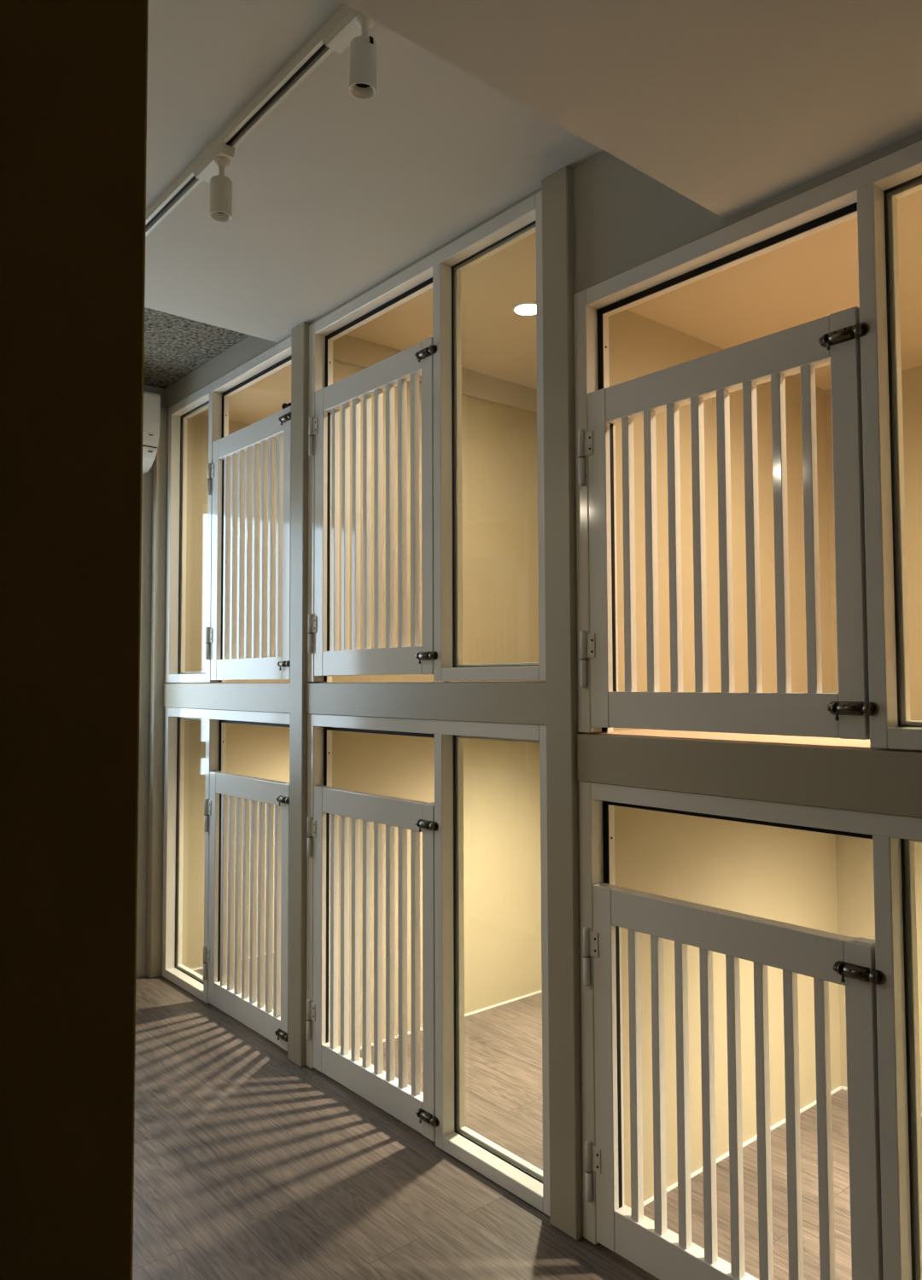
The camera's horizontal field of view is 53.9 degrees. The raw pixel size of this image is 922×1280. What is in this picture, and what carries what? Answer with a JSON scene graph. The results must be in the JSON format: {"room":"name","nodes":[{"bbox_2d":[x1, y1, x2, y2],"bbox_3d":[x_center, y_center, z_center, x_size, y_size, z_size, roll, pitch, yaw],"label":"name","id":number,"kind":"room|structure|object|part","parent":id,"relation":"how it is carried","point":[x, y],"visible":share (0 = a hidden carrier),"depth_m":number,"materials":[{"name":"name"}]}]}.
{"room":"pet boarding kennel","nodes":[
{"label":"pet boarding kennel","id":0,"kind":"room"},
{"bbox_2d":[0,0,148,1279],"bbox_3d":[-0.479,0.213,0.835,0.310,2.355,0.152,2,-3,-40],"label":"pillar","id":1,"kind":"structure","parent":0,"point":[73,73],"depth_m":0.84,"materials":[{"name":"brown paint"}]},
{"bbox_2d":[136,384,164,977],"bbox_3d":[-1.595,0.100,4.184,3.200,2.900,0.070,2,-3,-40],"label":"wall","id":2,"kind":"structure","parent":0,"point":[143,777],"depth_m":4.23,"materials":[{"name":"grey paint"}]},
{"bbox_2d":[142,390,160,474],"bbox_3d":[-1.740,-0.962,3.939,0.805,0.340,0.200,2,-3,-40],"label":"air conditioner","id":3,"kind":"object","parent":2,"relation":"attached to","point":[151,400],"visible":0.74,"depth_m":4.11,"materials":[{"name":"white plastic"}]},
{"bbox_2d":[146,407,177,977],"bbox_3d":[-1.384,0.226,4.278,0.150,2.655,0.050,2,-3,-40],"label":"curtain","id":4,"kind":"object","parent":2,"relation":"attached to","point":[159,497],"depth_m":4.22,"materials":[{"name":"grey fabric"}]},
{"bbox_2d":[143,307,249,389],"bbox_3d":[-1.756,-1.319,3.352,1.804,0.140,1.100,2,-3,-40],"label":"ceiling","id":5,"kind":"structure","parent":0,"point":[175,346],"depth_m":3.79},
{"bbox_2d":[177,682,290,683],"bbox_3d":[-0.503,0.202,4.189,1.240,0.012,1.195,2,-3,-40],"label":"floor","id":6,"kind":"structure","parent":0,"point":[177,683],"depth_m":3.74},
{"bbox_2d":[164,336,291,682],"bbox_3d":[-0.972,-0.472,3.838,0.075,1.305,1.197,2,-3,-40],"label":"screen","id":7,"kind":"object","parent":6,"relation":"on","point":[214,396],"visible":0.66,"depth_m":4.23,"materials":[{"name":"white wood"}]},
{"bbox_3d":[-1.210,0.172,4.070,0.045,0.039,0.404,2,-3,-40],"label":"sill","id":8,"kind":"part","parent":7,"relation":"part of","materials":[{"name":"white wood"}]},
{"bbox_2d":[205,402,290,680],"bbox_3d":[-0.845,-0.367,3.642,0.059,1.054,0.720,2,-3,-40],"label":"gate","id":9,"kind":"object","parent":7,"relation":"attached to","point":[228,644],"visible":0.94,"depth_m":3.64,"materials":[{"name":"white wood"}]},
{"bbox_3d":[-0.836,0.116,3.626,0.039,0.086,0.560,2,-3,-40],"label":"rail","id":10,"kind":"part","parent":9,"relation":"part of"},
{"bbox_3d":[-0.839,-0.825,3.669,0.039,0.084,0.560,2,-3,-40],"label":"rail","id":11,"kind":"part","parent":9,"relation":"part of","materials":[{"name":"white wood"}]},
{"bbox_2d":[181,413,290,969],"bbox_3d":[-0.891,0.121,4.691,1.190,2.900,0.065,2,-3,-40],"label":"wall partition","id":12,"kind":"structure","parent":0,"point":[255,751],"depth_m":4.35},
{"bbox_2d":[191,951,273,970],"bbox_3d":[-0.479,1.542,4.143,1.190,0.007,1.195,2,-3,-40],"label":"baseboard","id":13,"kind":"structure","parent":12,"relation":"attached to","point":[200,968],"depth_m":4.28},
{"bbox_2d":[197,232,536,424],"bbox_3d":[-0.069,-1.227,3.774,1.190,0.198,2.497,2,-3,-40],"label":"ceiling","id":14,"kind":"structure","parent":0,"point":[498,342],"depth_m":3.35,"materials":[{"name":"white paint"}]},
{"bbox_2d":[512,301,535,315],"bbox_3d":[0.233,-1.154,3.157,0.112,0.008,0.112,2,-3,-40],"label":"recessed light","id":15,"kind":"object","parent":14,"relation":"in","point":[524,308],"visible":0.71,"depth_m":3.15,"materials":[{"name":"white plastic"}]},
{"bbox_2d":[514,304,535,314],"bbox_3d":[0.233,-1.152,3.157,0.093,0.004,0.093,0,-3,-5],"label":"diffuser","id":16,"kind":"object","parent":15,"relation":"attached to","point":[519,309],"depth_m":3.15,"materials":[{"name":"white plastic"}]},
{"bbox_2d":[144,0,603,342],"bbox_3d":[-0.306,-1.321,0.783,2.904,0.085,4.690,2,-3,-40],"label":"ceiling","id":17,"kind":"structure","parent":0,"point":[335,193],"depth_m":2.28,"materials":[{"name":"white paint"}]},
{"bbox_2d":[145,3,352,237],"bbox_3d":[-0.624,-1.196,2.254,0.035,0.026,1.946,2,-3,-40],"label":"track","id":18,"kind":"object","parent":17,"relation":"attached to","point":[314,51],"visible":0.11,"depth_m":2.05,"materials":[{"name":"white metal"}]},
{"bbox_2d":[192,142,234,221],"bbox_3d":[-0.610,-1.103,2.234,0.053,0.161,0.164,2,-3,-40],"label":"track spotlight","id":19,"kind":"object","parent":18,"relation":"attached to","point":[220,185],"visible":1,"depth_m":2.19,"materials":[{"name":"white metal"}]},
{"bbox_3d":[-0.581,-1.134,2.200,0.037,0.065,0.037,2,-3,-40],"label":"stem","id":20,"kind":"part","parent":19,"relation":"part of","materials":[{"name":"white metal"}]},
{"bbox_2d":[321,8,377,98],"bbox_3d":[-0.213,-1.127,1.765,0.053,0.162,0.164,2,-3,-40],"label":"track spotlight","id":21,"kind":"object","parent":18,"relation":"attached to","point":[363,61],"visible":0.99,"depth_m":1.73,"materials":[{"name":"white metal"}]},
{"bbox_3d":[-0.183,-1.157,1.731,0.037,0.065,0.037,2,-3,-40],"label":"stem","id":22,"kind":"part","parent":21,"relation":"part of","materials":[{"name":"white metal"}]},
{"bbox_2d":[312,681,545,683],"bbox_3d":[0.331,0.153,3.204,1.240,0.012,1.217,2,-3,-40],"label":"floor","id":23,"kind":"structure","parent":0,"point":[395,682],"depth_m":2.62,"materials":[{"name":"brown wood"}]},
{"bbox_2d":[307,190,545,682],"bbox_3d":[-0.135,-0.521,2.850,0.075,1.305,1.212,2,-3,-40],"label":"window frame","id":24,"kind":"structure","parent":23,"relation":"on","point":[440,270],"depth_m":2.72,"materials":[{"name":"white wood"}]},
{"bbox_2d":[308,337,437,675],"bbox_3d":[-0.296,-0.398,2.994,0.059,1.028,0.728,2,-3,-40],"label":"gate","id":25,"kind":"object","parent":24,"relation":"attached to","point":[414,362],"visible":0.98,"depth_m":3.01,"materials":[{"name":"white wood"}]},
{"bbox_3d":[-0.287,0.072,2.978,0.039,0.086,0.568,2,-3,-40],"label":"rail","id":26,"kind":"part","parent":25,"relation":"part of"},
{"bbox_3d":[-0.291,-0.866,3.022,0.039,0.084,0.568,2,-3,-40],"label":"rail","id":27,"kind":"part","parent":25,"relation":"part of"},
{"bbox_3d":[0.090,0.096,2.535,0.045,0.039,0.404,2,-3,-40],"label":"sill","id":28,"kind":"part","parent":24,"relation":"part of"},
{"bbox_2d":[331,360,545,1050],"bbox_3d":[-0.073,0.072,3.720,1.195,2.900,0.085,2,-3,-40],"label":"wall partition","id":29,"kind":"structure","parent":0,"point":[502,886],"depth_m":3.79,"materials":[{"name":"beige paint"}]},
{"bbox_2d":[332,334,536,413],"bbox_3d":[-0.042,-1.079,3.735,1.190,0.102,0.020,2,-3,-40],"label":"ceiling beam","id":30,"kind":"structure","parent":29,"relation":"attached to","point":[346,349],"depth_m":3.79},
{"bbox_2d":[349,990,541,1052],"bbox_3d":[0.355,1.493,3.158,1.190,0.007,1.217,2,-3,-40],"label":"baseboard","id":31,"kind":"structure","parent":29,"relation":"attached to","point":[538,992],"depth_m":3.76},
{"bbox_2d":[132,953,921,1279],"bbox_3d":[-0.169,1.476,1.586,4.300,0.100,5.950,2,-3,-40],"label":"floor","id":32,"kind":"structure","parent":0,"point":[251,1162],"depth_m":2.49,"materials":[{"name":"grey wood"}]},
{"bbox_2d":[162,707,289,1003],"bbox_3d":[-0.967,0.910,3.775,0.075,1.238,1.197,2,-3,-40],"label":"screen","id":33,"kind":"object","parent":32,"relation":"on","point":[173,970],"visible":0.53,"depth_m":4.17,"materials":[{"name":"white wood"}]},
{"bbox_3d":[-1.205,1.520,4.008,0.045,0.039,0.404,2,-3,-40],"label":"sill","id":34,"kind":"part","parent":33,"relation":"part of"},
{"bbox_2d":[202,770,289,1051],"bbox_3d":[-0.840,1.026,3.578,0.059,0.968,0.720,2,-3,-40],"label":"gate","id":35,"kind":"object","parent":33,"relation":"attached to","point":[228,988],"visible":0.9,"depth_m":3.57,"materials":[{"name":"white wood"}]},
{"bbox_3d":[-0.830,1.461,3.563,0.039,0.095,0.560,2,-3,-40],"label":"rail","id":36,"kind":"part","parent":35,"relation":"part of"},
{"bbox_3d":[-0.834,0.589,3.604,0.039,0.084,0.560,2,-3,-40],"label":"rail","id":37,"kind":"part","parent":35,"relation":"part of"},
{"bbox_2d":[287,321,319,1066],"bbox_3d":[-0.565,0.173,3.306,0.085,2.665,0.092,2,-3,-40],"label":"pillar","id":38,"kind":"structure","parent":32,"relation":"on","point":[299,340],"depth_m":3.27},
{"bbox_2d":[162,683,290,713],"bbox_3d":[-0.983,0.238,3.814,0.075,0.110,1.227,2,-3,-40],"label":"beam","id":39,"kind":"structure","parent":38,"relation":"attached to","point":[253,697],"depth_m":3.71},
{"bbox_2d":[306,682,546,725],"bbox_3d":[-0.136,0.188,2.813,0.075,0.110,1.212,2,-3,-40],"label":"beam","id":40,"kind":"structure","parent":38,"relation":"attached to","point":[524,703],"depth_m":2.69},
{"bbox_2d":[305,714,549,1215],"bbox_3d":[-0.130,0.861,2.785,0.075,1.238,1.212,2,-3,-40],"label":"screen","id":41,"kind":"object","parent":32,"relation":"on","point":[526,1181],"visible":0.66,"depth_m":2.65,"materials":[{"name":"white wood"}]},
{"bbox_2d":[306,785,439,1141],"bbox_3d":[-0.291,0.989,2.930,0.059,0.978,0.728,2,-3,-40],"label":"gate","id":42,"kind":"object","parent":41,"relation":"attached to","point":[416,1108],"visible":0.99,"depth_m":2.91,"materials":[{"name":"white wood"}]},
{"bbox_3d":[-0.282,1.429,2.915,0.039,0.095,0.568,2,-3,-40],"label":"rail","id":43,"kind":"part","parent":42,"relation":"part of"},
{"bbox_3d":[-0.285,0.547,2.956,0.039,0.084,0.568,2,-3,-40],"label":"rail","id":44,"kind":"part","parent":42,"relation":"part of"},
{"bbox_3d":[0.095,1.444,2.472,0.045,0.039,0.404,2,-3,-40],"label":"sill","id":45,"kind":"part","parent":41,"relation":"part of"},
{"bbox_2d":[541,166,585,1240],"bbox_3d":[0.277,0.123,2.312,0.085,2.665,0.092,2,-3,-40],"label":"pillar","id":46,"kind":"structure","parent":32,"relation":"on","point":[566,1214],"depth_m":2.28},
{"bbox_2d":[576,733,921,818],"bbox_3d":[0.707,0.269,1.812,0.075,0.116,1.213,2,-3,-40],"label":"beam","id":47,"kind":"structure","parent":46,"relation":"attached to","point":[874,781],"depth_m":1.86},
{"bbox_2d":[578,780,921,1279],"bbox_3d":[0.713,0.879,1.787,0.075,1.104,1.213,2,-3,-40],"label":"door frame","id":48,"kind":"structure","parent":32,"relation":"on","point":[893,837],"depth_m":1.68,"materials":[{"name":"white wood"}]},
{"bbox_2d":[582,882,885,1279],"bbox_3d":[0.551,1.003,1.932,0.059,0.846,0.734,2,-3,-40],"label":"gate","id":49,"kind":"object","parent":48,"relation":"attached to","point":[824,957],"visible":1,"depth_m":1.93,"materials":[{"name":"white wood"}]},
{"bbox_3d":[0.560,1.378,1.920,0.039,0.095,0.574,2,-3,-40],"label":"rail","id":50,"kind":"part","parent":49,"relation":"part of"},
{"bbox_3d":[0.558,0.626,1.955,0.039,0.084,0.574,2,-3,-40],"label":"rail","id":51,"kind":"part","parent":49,"relation":"part of","materials":[{"name":"grey wood"}]},
{"bbox_3d":[0.722,0.636,1.714,0.008,0.024,0.008,2,-3,-40],"label":"knob","id":52,"kind":"part","parent":49,"relation":"part of","materials":[{"name":"brown metal"}]},
{"bbox_3d":[0.741,0.623,1.694,0.011,0.011,0.082,2,-3,-40],"label":"sliding rod","id":53,"kind":"part","parent":49,"relation":"part of","materials":[{"name":"brown metal"}]},
{"bbox_2d":[164,130,921,407],"bbox_3d":[0.492,-1.170,2.172,0.116,0.565,5.790,2,-3,-40],"label":"wall","id":54,"kind":"structure","parent":0,"point":[625,218],"depth_m":2.21,"materials":[{"name":"white paint"}]},
{"bbox_2d":[338,0,921,218],"bbox_3d":[0.343,-1.159,0.085,2.804,0.310,2.600,2,-3,-40],"label":"soffit","id":55,"kind":"structure","parent":0,"point":[732,107],"depth_m":1.50,"materials":[{"name":"white paint"}]},
{"bbox_2d":[608,309,840,1207],"bbox_3d":[0.770,0.023,2.724,1.195,2.900,0.092,2,-3,-40],"label":"wall partition","id":56,"kind":"structure","parent":0,"point":[784,875],"depth_m":2.64,"materials":[{"name":"beige paint"}]},
{"bbox_2d":[643,1085,921,1205],"bbox_3d":[1.196,1.444,2.164,1.190,0.007,1.206,2,-3,-40],"label":"baseboard","id":57,"kind":"structure","parent":56,"relation":"attached to","point":[651,1199],"depth_m":2.64,"materials":[{"name":"white wood"}]},
{"bbox_2d":[584,728,921,751],"bbox_3d":[1.173,0.232,2.204,1.240,0.012,1.206,2,-3,-40],"label":"floor","id":58,"kind":"structure","parent":0,"point":[756,738],"depth_m":2.02,"materials":[{"name":"beige wood"}]},
{"bbox_2d":[573,139,921,750],"bbox_3d":[0.708,-0.346,1.844,0.075,1.113,1.213,2,-3,-40],"label":"door frame","id":59,"kind":"structure","parent":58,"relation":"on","point":[869,193],"depth_m":1.73,"materials":[{"name":"white wood"}]},
{"bbox_2d":[577,306,878,739],"bbox_3d":[0.547,-0.215,1.988,0.059,0.833,0.734,2,-3,-40],"label":"gate","id":60,"kind":"object","parent":59,"relation":"attached to","point":[834,340],"visible":0.98,"depth_m":1.95,"materials":[{"name":"white wood"}]},
{"bbox_3d":[0.553,-0.585,2.011,0.039,0.084,0.574,2,-3,-40],"label":"rail","id":61,"kind":"part","parent":60,"relation":"part of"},
{"bbox_3d":[0.556,0.157,1.977,0.039,0.086,0.574,2,-3,-40],"label":"rail","id":62,"kind":"part","parent":60,"relation":"part of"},
{"bbox_3d":[0.717,-0.577,1.770,0.008,0.024,0.008,2,-3,-40],"label":"knob","id":63,"kind":"part","parent":60,"relation":"part of","materials":[{"name":"brown metal"}]},
{"bbox_3d":[0.720,0.143,1.737,0.008,0.024,0.008,2,-3,-40],"label":"knob","id":64,"kind":"part","parent":60,"relation":"part of","materials":[{"name":"brown metal"}]},
{"bbox_3d":[0.737,-0.591,1.751,0.011,0.011,0.082,2,-3,-40],"label":"sliding rod","id":65,"kind":"part","parent":60,"relation":"part of","materials":[{"name":"brown metal"}]},
{"bbox_3d":[0.739,0.130,1.717,0.011,0.011,0.082,2,-3,-40],"label":"sliding rod","id":66,"kind":"part","parent":60,"relation":"part of","materials":[{"name":"brown metal"}]},
{"bbox_3d":[0.933,0.174,1.533,0.045,0.039,0.402,2,-3,-40],"label":"sill","id":67,"kind":"part","parent":59,"relation":"part of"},
{"bbox_2d":[626,189,921,389],"bbox_3d":[1.186,-1.149,2.284,1.190,0.503,1.206,2,-3,-40],"label":"ceiling","id":68,"kind":"structure","parent":0,"point":[814,276],"depth_m":2.33,"materials":[{"name":"white paint"}]},
{"bbox_2d":[825,365,921,1113],"bbox_3d":[1.413,0.033,2.997,0.140,2.900,5.950,2,-3,-40],"label":"wall","id":69,"kind":"structure","parent":0,"point":[853,855],"depth_m":2.90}
]}

